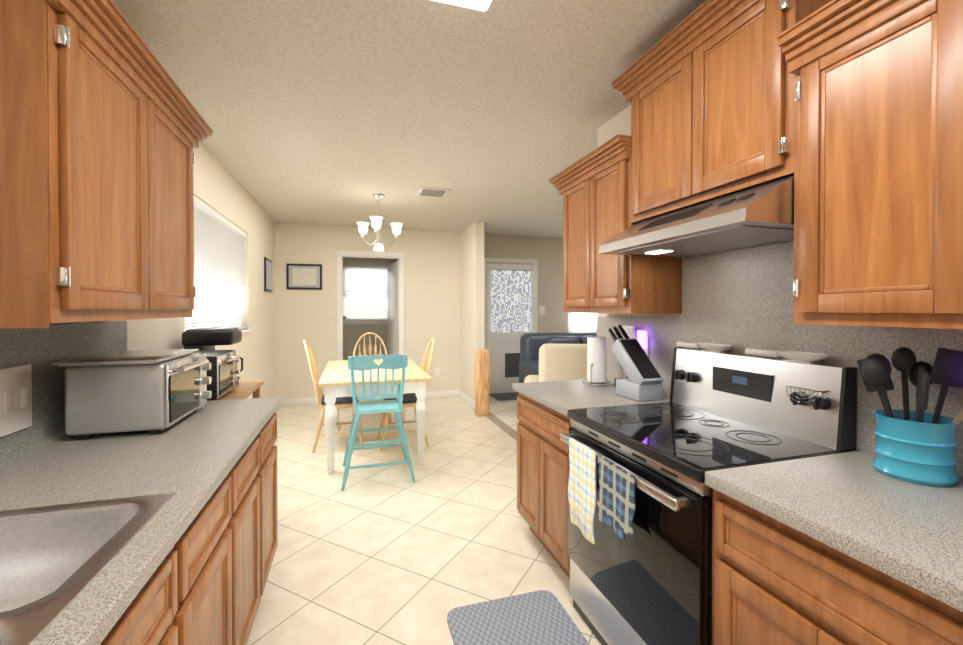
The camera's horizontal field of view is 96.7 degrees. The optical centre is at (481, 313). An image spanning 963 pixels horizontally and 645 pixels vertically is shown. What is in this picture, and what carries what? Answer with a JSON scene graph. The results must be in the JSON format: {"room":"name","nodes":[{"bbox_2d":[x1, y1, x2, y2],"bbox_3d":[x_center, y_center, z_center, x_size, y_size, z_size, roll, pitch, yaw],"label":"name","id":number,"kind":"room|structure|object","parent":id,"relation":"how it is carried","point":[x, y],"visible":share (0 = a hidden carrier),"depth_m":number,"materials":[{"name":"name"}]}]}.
{"room":"kitchen","nodes":[
{"label":"kitchen","id":0,"kind":"room"},
{"bbox_2d":[49,142,276,398],"bbox_3d":[-2.153,0.044,3.222,0.140,2.640,10.640,0,1,-17],"label":"wall","id":1,"kind":"structure","parent":0,"point":[214,185],"depth_m":4.56,"materials":[{"name":"paint"}]},
{"bbox_2d":[0,364,31,436],"bbox_3d":[-1.502,0.274,1.377,0.010,0.209,0.136,0,1,-17],"label":"light switch","id":2,"kind":"object","parent":1,"relation":"attached to","point":[16,399],"visible":1,"depth_m":1.37,"materials":[{"name":"white plastic"}]},
{"bbox_2d":[0,0,212,328],"bbox_3d":[-1.350,-0.430,1.517,0.406,0.924,1.116,0,1,-17],"label":"upper cabinet","id":3,"kind":"object","parent":1,"relation":"attached to","point":[105,129],"visible":1,"depth_m":1.21,"materials":[{"name":"brown wood"}]},
{"bbox_2d":[185,260,240,329],"bbox_3d":[-2.324,-0.341,3.668,0.065,1.020,1.820,0,1,-17],"label":"window","id":4,"kind":"structure","parent":1,"relation":"in","point":[214,306],"depth_m":3.69,"materials":[{"name":"white"}]},
{"bbox_2d":[185,195,246,330],"bbox_3d":[-2.257,-0.341,3.688,0.045,1.010,1.800,0,1,-17],"label":"window blinds","id":5,"kind":"object","parent":4,"relation":"attached to","point":[219,240],"visible":0.75,"depth_m":3.61,"materials":[{"name":"white plastic"}]},
{"bbox_2d":[264,257,272,291],"bbox_3d":[-2.796,-0.504,5.619,0.022,0.430,0.470,0,1,-17],"label":"picture frame","id":6,"kind":"object","parent":1,"relation":"attached to","point":[268,285],"visible":1,"depth_m":5.55,"materials":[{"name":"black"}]},
{"bbox_2d":[343,270,386,323],"bbox_3d":[-2.178,-0.344,8.194,1.020,1.080,0.158,0,1,-17],"label":"room window","id":7,"kind":"structure","parent":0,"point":[364,311],"depth_m":8.23,"materials":[{"name":"white"}]},
{"bbox_2d":[343,267,386,298],"bbox_3d":[-2.174,-0.581,8.176,0.880,0.595,0.045,0,1,-17],"label":"window blinds","id":8,"kind":"object","parent":7,"relation":"attached to","point":[359,268],"visible":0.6,"depth_m":8.16,"materials":[{"name":"white plastic"}]},
{"bbox_2d":[112,0,705,237],"bbox_3d":[1.043,-1.336,4.178,6.820,0.100,10.640,0,1,-17],"label":"ceiling","id":9,"kind":"structure","parent":0,"point":[495,115],"depth_m":2.48,"materials":[{"name":"paint"}]},
{"bbox_2d":[357,193,402,250],"bbox_3d":[-1.087,-0.989,4.616,0.498,0.599,0.480,0,1,-17],"label":"chandelier","id":10,"kind":"object","parent":9,"relation":"hanging from","point":[376,226],"visible":1,"depth_m":4.64,"materials":[{"name":"white glass"}]},
{"bbox_2d":[416,187,450,197],"bbox_3d":[-0.513,-1.282,4.521,0.320,0.012,0.320,0,1,-17],"label":"ceiling vent","id":11,"kind":"object","parent":9,"relation":"in","point":[432,192],"visible":0.98,"depth_m":4.50,"materials":[{"name":"white metal"}]},
{"bbox_2d":[433,0,491,10],"bbox_3d":[0.076,-1.218,1.080,0.270,0.074,1.230,0,1,-17],"label":"fluorescent ceiling light","id":12,"kind":"object","parent":9,"relation":"attached to","point":[481,5],"visible":1,"depth_m":1.64,"materials":[{"name":"white plastic"}]},
{"bbox_2d":[277,223,566,399],"bbox_3d":[0.159,0.006,7.141,6.540,2.640,0.120,0,1,-17],"label":"wall","id":13,"kind":"structure","parent":0,"point":[445,291],"depth_m":6.71,"materials":[{"name":"paint"}]},
{"bbox_2d":[286,263,321,289],"bbox_3d":[-2.576,-0.540,6.231,0.480,0.370,0.024,0,1,-17],"label":"picture frame","id":14,"kind":"object","parent":13,"relation":"attached to","point":[305,276],"visible":1,"depth_m":6.22,"materials":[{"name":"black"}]},
{"bbox_2d":[240,250,474,407],"bbox_3d":[0.701,0.205,5.113,6.700,2.280,4.320,0,1,-17],"label":"baseboard","id":15,"kind":"structure","parent":13,"relation":"attached to","point":[341,254],"depth_m":6.45,"materials":[{"name":"white"}]},
{"bbox_2d":[387,261,397,354],"bbox_3d":[-1.469,0.236,7.140,0.136,2.160,0.798,0,1,-17],"label":"door","id":16,"kind":"structure","parent":13,"relation":"in","point":[392,308],"depth_m":7.11,"materials":[{"name":"white wood"}]},
{"bbox_2d":[435,367,439,374],"bbox_3d":[-0.703,0.909,6.821,0.080,0.120,0.006,0,1,-17],"label":"electrical outlet","id":17,"kind":"object","parent":13,"relation":"attached to","point":[437,370],"visible":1,"depth_m":6.82,"materials":[{"name":"white plastic"}]},
{"bbox_2d":[484,258,537,393],"bbox_3d":[0.497,0.201,7.132,0.980,2.250,0.097,0,1,-17],"label":"room door","id":18,"kind":"structure","parent":13,"relation":"in","point":[510,305],"depth_m":7.11,"materials":[{"name":"white wood"}]},
{"bbox_2d":[539,306,544,314],"bbox_3d":[1.039,-0.056,7.338,0.100,0.160,0.010,0,1,-17],"label":"light switch","id":19,"kind":"object","parent":13,"relation":"attached to","point":[541,310],"visible":1,"depth_m":7.33,"materials":[{"name":"white plastic"}]},
{"bbox_2d":[567,313,596,331],"bbox_3d":[1.979,-0.118,7.615,1.000,0.920,0.026,0,1,-17],"label":"living room window","id":20,"kind":"structure","parent":13,"relation":"in","point":[581,322],"depth_m":7.54,"materials":[{"name":"white"}]},
{"bbox_2d":[247,395,601,644],"bbox_3d":[1.043,1.403,4.204,6.820,0.102,10.640,0,1,-17],"label":"floor","id":21,"kind":"structure","parent":0,"point":[389,555],"depth_m":2.65,"materials":[{"name":"tile"}]},
{"bbox_2d":[0,341,63,644],"bbox_3d":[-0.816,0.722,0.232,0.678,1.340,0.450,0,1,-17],"label":"base cabinet","id":22,"kind":"object","parent":21,"relation":"on","point":[32,457],"depth_m":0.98,"materials":[{"name":"grey stone"}]},
{"bbox_2d":[0,329,191,644],"bbox_3d":[-0.947,0.718,0.665,0.678,1.340,0.454,0,1,-17],"label":"base cabinet","id":23,"kind":"object","parent":21,"relation":"on","point":[124,492],"depth_m":1.00,"materials":[{"name":"grey stone"}]},
{"bbox_2d":[80,401,279,644],"bbox_3d":[-0.868,0.480,0.428,0.693,0.040,3.660,0,1,-17],"label":"countertop","id":24,"kind":"structure","parent":23,"relation":"on","point":[99,634],"depth_m":0.86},
{"bbox_2d":[51,349,211,439],"bbox_3d":[-1.371,0.304,1.727,0.409,0.285,0.480,0,1,-17],"label":"toaster oven","id":25,"kind":"object","parent":24,"relation":"on","point":[155,391],"visible":1,"depth_m":1.55,"materials":[{"name":"silver metal"}]},
{"bbox_2d":[9,321,239,644],"bbox_3d":[-1.078,0.714,1.097,0.678,1.340,0.450,0,1,-17],"label":"base cabinet","id":26,"kind":"object","parent":21,"relation":"on","point":[213,429],"depth_m":1.34,"materials":[{"name":"brown wood"}]},
{"bbox_2d":[217,380,262,399],"bbox_3d":[-1.633,0.919,2.583,0.440,0.899,0.780,0,1,-17],"label":"stand","id":27,"kind":"object","parent":21,"relation":"on","point":[243,389],"visible":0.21,"depth_m":2.69,"materials":[{"name":"brown wood"}]},
{"bbox_2d":[182,328,242,378],"bbox_3d":[-1.717,0.281,2.771,0.312,0.372,0.260,0,1,-17],"label":"coffee maker","id":28,"kind":"object","parent":27,"relation":"on","point":[204,338],"visible":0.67,"depth_m":2.65,"materials":[{"name":"black plastic"}]},
{"bbox_2d":[194,350,239,400],"bbox_3d":[-1.582,0.345,2.405,0.358,0.250,0.380,0,1,-17],"label":"oven","id":29,"kind":"object","parent":27,"relation":"on","point":[222,372],"visible":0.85,"depth_m":2.35,"materials":[{"name":"silver metal"}]},
{"bbox_2d":[240,398,263,644],"bbox_3d":[-1.208,0.710,1.526,0.678,1.340,0.446,0,1,-17],"label":"base cabinet","id":30,"kind":"object","parent":21,"relation":"on","point":[251,410],"depth_m":1.72,"materials":[{"name":"brown wood"}]},
{"bbox_2d":[264,397,279,587],"bbox_3d":[-1.340,0.705,1.959,0.678,1.340,0.460,0,1,-17],"label":"base cabinet","id":31,"kind":"object","parent":21,"relation":"on","point":[270,430],"depth_m":2.09,"materials":[{"name":"brown wood"}]},
{"bbox_2d":[303,340,363,452],"bbox_3d":[-1.526,0.807,4.433,0.592,1.093,0.484,0,1,-17],"label":"chair","id":32,"kind":"object","parent":21,"relation":"on","point":[343,402],"visible":0.81,"depth_m":4.28,"materials":[{"name":"brown wood"}]},
{"bbox_2d":[352,332,391,421],"bbox_3d":[-1.424,0.797,5.509,0.484,1.093,0.592,0,1,-17],"label":"chair","id":33,"kind":"object","parent":21,"relation":"on","point":[370,349],"visible":0.29,"depth_m":5.72,"materials":[{"name":"brown wood"}]},
{"bbox_2d":[318,358,432,474],"bbox_3d":[-1.124,0.957,4.436,0.950,0.789,1.630,0,1,-17],"label":"dining table","id":34,"kind":"object","parent":21,"relation":"on","point":[335,381],"visible":0.73,"depth_m":3.80,"materials":[{"name":"white wood"}]},
{"bbox_2d":[341,354,414,490],"bbox_3d":[-0.886,0.846,3.634,0.572,1.032,0.571,0,1,-17],"label":"chair","id":35,"kind":"object","parent":21,"relation":"on","point":[362,363],"visible":1,"depth_m":3.47,"materials":[{"name":"paint"}]},
{"bbox_2d":[377,338,434,451],"bbox_3d":[-0.783,0.807,4.501,0.592,1.093,0.484,0,1,-17],"label":"chair","id":36,"kind":"object","parent":21,"relation":"on","point":[409,399],"visible":0.52,"depth_m":4.39,"materials":[{"name":"brown wood"}]},
{"bbox_2d":[474,350,490,416],"bbox_3d":[0.009,0.909,5.662,0.189,0.860,0.165,0,1,-17],"label":"post","id":37,"kind":"object","parent":21,"relation":"on","point":[482,377],"visible":1,"depth_m":5.59,"materials":[{"name":"brown wood"}]},
{"bbox_2d":[489,392,518,400],"bbox_3d":[0.555,1.322,6.898,0.770,0.011,0.500,0,1,-17],"label":"door mat","id":38,"kind":"object","parent":21,"relation":"on","point":[504,396],"visible":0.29,"depth_m":6.82,"materials":[{"name":"grey fabric"}]},
{"bbox_2d":[447,590,589,644],"bbox_3d":[0.249,1.371,1.497,0.530,0.015,1.140,0,1,-17],"label":"kitchen mat","id":39,"kind":"object","parent":21,"relation":"on","point":[540,617],"visible":0.93,"depth_m":1.88,"materials":[{"name":"grey rubber"}]},
{"bbox_2d":[517,393,571,577],"bbox_3d":[0.623,0.925,2.444,0.637,0.890,0.715,0,1,-17],"label":"base cabinet","id":40,"kind":"object","parent":21,"relation":"on","point":[542,458],"depth_m":2.30,"materials":[{"name":"brown wood"}]},
{"bbox_2d":[512,377,669,416],"bbox_3d":[0.613,0.460,2.449,0.652,0.040,0.731,0,1,-17],"label":"countertop","id":41,"kind":"structure","parent":40,"relation":"on","point":[561,397],"depth_m":2.32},
{"bbox_2d":[582,326,611,385],"bbox_3d":[0.720,0.256,2.674,0.179,0.363,0.179,0,1,-17],"label":"paper towel holder","id":42,"kind":"object","parent":41,"relation":"on","point":[596,360],"visible":1,"depth_m":2.62,"materials":[{"name":"white paper"}]},
{"bbox_2d":[619,325,634,378],"bbox_3d":[0.882,0.255,2.556,0.050,0.368,0.140,0,1,-17],"label":"cutting board","id":43,"kind":"object","parent":41,"relation":"on","point":[630,331],"visible":0.21,"depth_m":2.52,"materials":[{"name":"white plastic"}]},
{"bbox_2d":[608,324,662,400],"bbox_3d":[0.816,0.252,2.323,0.150,0.379,0.347,0,1,-17],"label":"knife block","id":44,"kind":"object","parent":41,"relation":"on","point":[643,381],"visible":1,"depth_m":2.24,"materials":[{"name":"grey plastic"}]},
{"bbox_2d":[524,343,586,382],"bbox_3d":[0.933,0.793,4.468,1.000,0.997,1.075,0,1,8],"label":"recliner","id":45,"kind":"object","parent":21,"relation":"on","point":[560,362],"visible":0.19,"depth_m":4.14,"materials":[{"name":"fabric"}]},
{"bbox_2d":[519,332,595,382],"bbox_3d":[1.681,0.777,6.022,2.160,1.000,1.020,0,1,-17],"label":"couch","id":46,"kind":"object","parent":21,"relation":"on","point":[531,344],"visible":0.04,"depth_m":5.95,"materials":[{"name":"grey leather"}]},
{"bbox_2d":[560,341,856,644],"bbox_3d":[0.788,0.759,1.701,0.726,1.238,0.792,0,1,-17],"label":"range","id":47,"kind":"object","parent":21,"relation":"on","point":[640,509],"visible":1,"depth_m":1.55,"materials":[{"name":"metal"}]},
{"bbox_2d":[712,493,962,644],"bbox_3d":[1.064,0.939,0.990,0.637,0.890,0.725,0,1,-17],"label":"base cabinet","id":48,"kind":"object","parent":21,"relation":"on","point":[772,585],"depth_m":0.99,"materials":[{"name":"brown wood"}]},
{"bbox_2d":[705,449,962,616],"bbox_3d":[1.267,0.481,0.292,0.652,0.040,2.161,0,1,-17],"label":"countertop","id":49,"kind":"structure","parent":48,"relation":"on","point":[909,534],"depth_m":0.99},
{"bbox_2d":[857,347,962,486],"bbox_3d":[1.204,0.272,1.194,0.228,0.360,0.280,0,1,-17],"label":"utensil crock","id":50,"kind":"object","parent":49,"relation":"on","point":[918,445],"visible":1,"depth_m":1.17,"materials":[{"name":"teal ceramic"}]},
{"bbox_2d":[457,221,484,400],"bbox_3d":[-0.154,0.012,6.503,0.130,2.640,0.920,0,1,-17],"label":"wall","id":51,"kind":"structure","parent":0,"point":[471,241],"depth_m":6.35,"materials":[{"name":"paint"}]},
{"bbox_2d":[597,105,859,452],"bbox_3d":[1.469,0.065,0.961,0.120,2.640,4.210,0,1,-17],"label":"wall","id":52,"kind":"structure","parent":0,"point":[620,124],"depth_m":2.67,"materials":[{"name":"paint"}]},
{"bbox_2d":[557,172,580,312],"bbox_3d":[0.727,-0.417,2.625,0.328,0.822,0.405,0,1,-17],"label":"upper cabinet","id":53,"kind":"object","parent":52,"relation":"attached to","point":[570,188],"depth_m":2.64,"materials":[{"name":"brown wood"}]},
{"bbox_2d":[581,164,681,313],"bbox_3d":[0.814,-0.414,2.338,0.328,0.822,0.406,0,1,-17],"label":"upper cabinet","id":54,"kind":"object","parent":52,"relation":"attached to","point":[607,286],"depth_m":2.19,"materials":[{"name":"brown wood"}]},
{"bbox_2d":[637,330,648,355],"bbox_3d":[0.923,0.168,2.458,0.034,0.145,0.070,0,1,-17],"label":"night light","id":55,"kind":"object","parent":52,"relation":"attached to","point":[643,338],"visible":0.77,"depth_m":2.43,"materials":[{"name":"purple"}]},
{"bbox_2d":[593,0,864,259],"bbox_3d":[0.909,-0.688,1.729,0.498,0.812,0.810,0,1,-17],"label":"upper cabinet","id":56,"kind":"object","parent":52,"relation":"attached to","point":[702,168],"depth_m":1.62,"materials":[{"name":"brown wood"}]},
{"bbox_2d":[599,175,793,256],"bbox_3d":[0.905,-0.358,1.726,0.488,0.167,0.792,0,1,-17],"label":"range hood","id":57,"kind":"object","parent":56,"relation":"attached to","point":[758,212],"depth_m":1.54,"materials":[{"name":"metal"}]},
{"bbox_2d":[781,0,924,327],"bbox_3d":[1.174,-0.380,1.149,0.328,0.827,0.461,0,1,-17],"label":"upper cabinet","id":58,"kind":"object","parent":52,"relation":"attached to","point":[826,136],"depth_m":1.14,"materials":[{"name":"brown wood"}]},
{"bbox_2d":[921,0,962,328],"bbox_3d":[1.273,-0.377,0.824,0.328,0.827,0.450,0,1,-17],"label":"upper cabinet","id":59,"kind":"object","parent":52,"relation":"attached to","point":[942,110],"depth_m":0.98,"materials":[{"name":"brown wood"}]}
]}

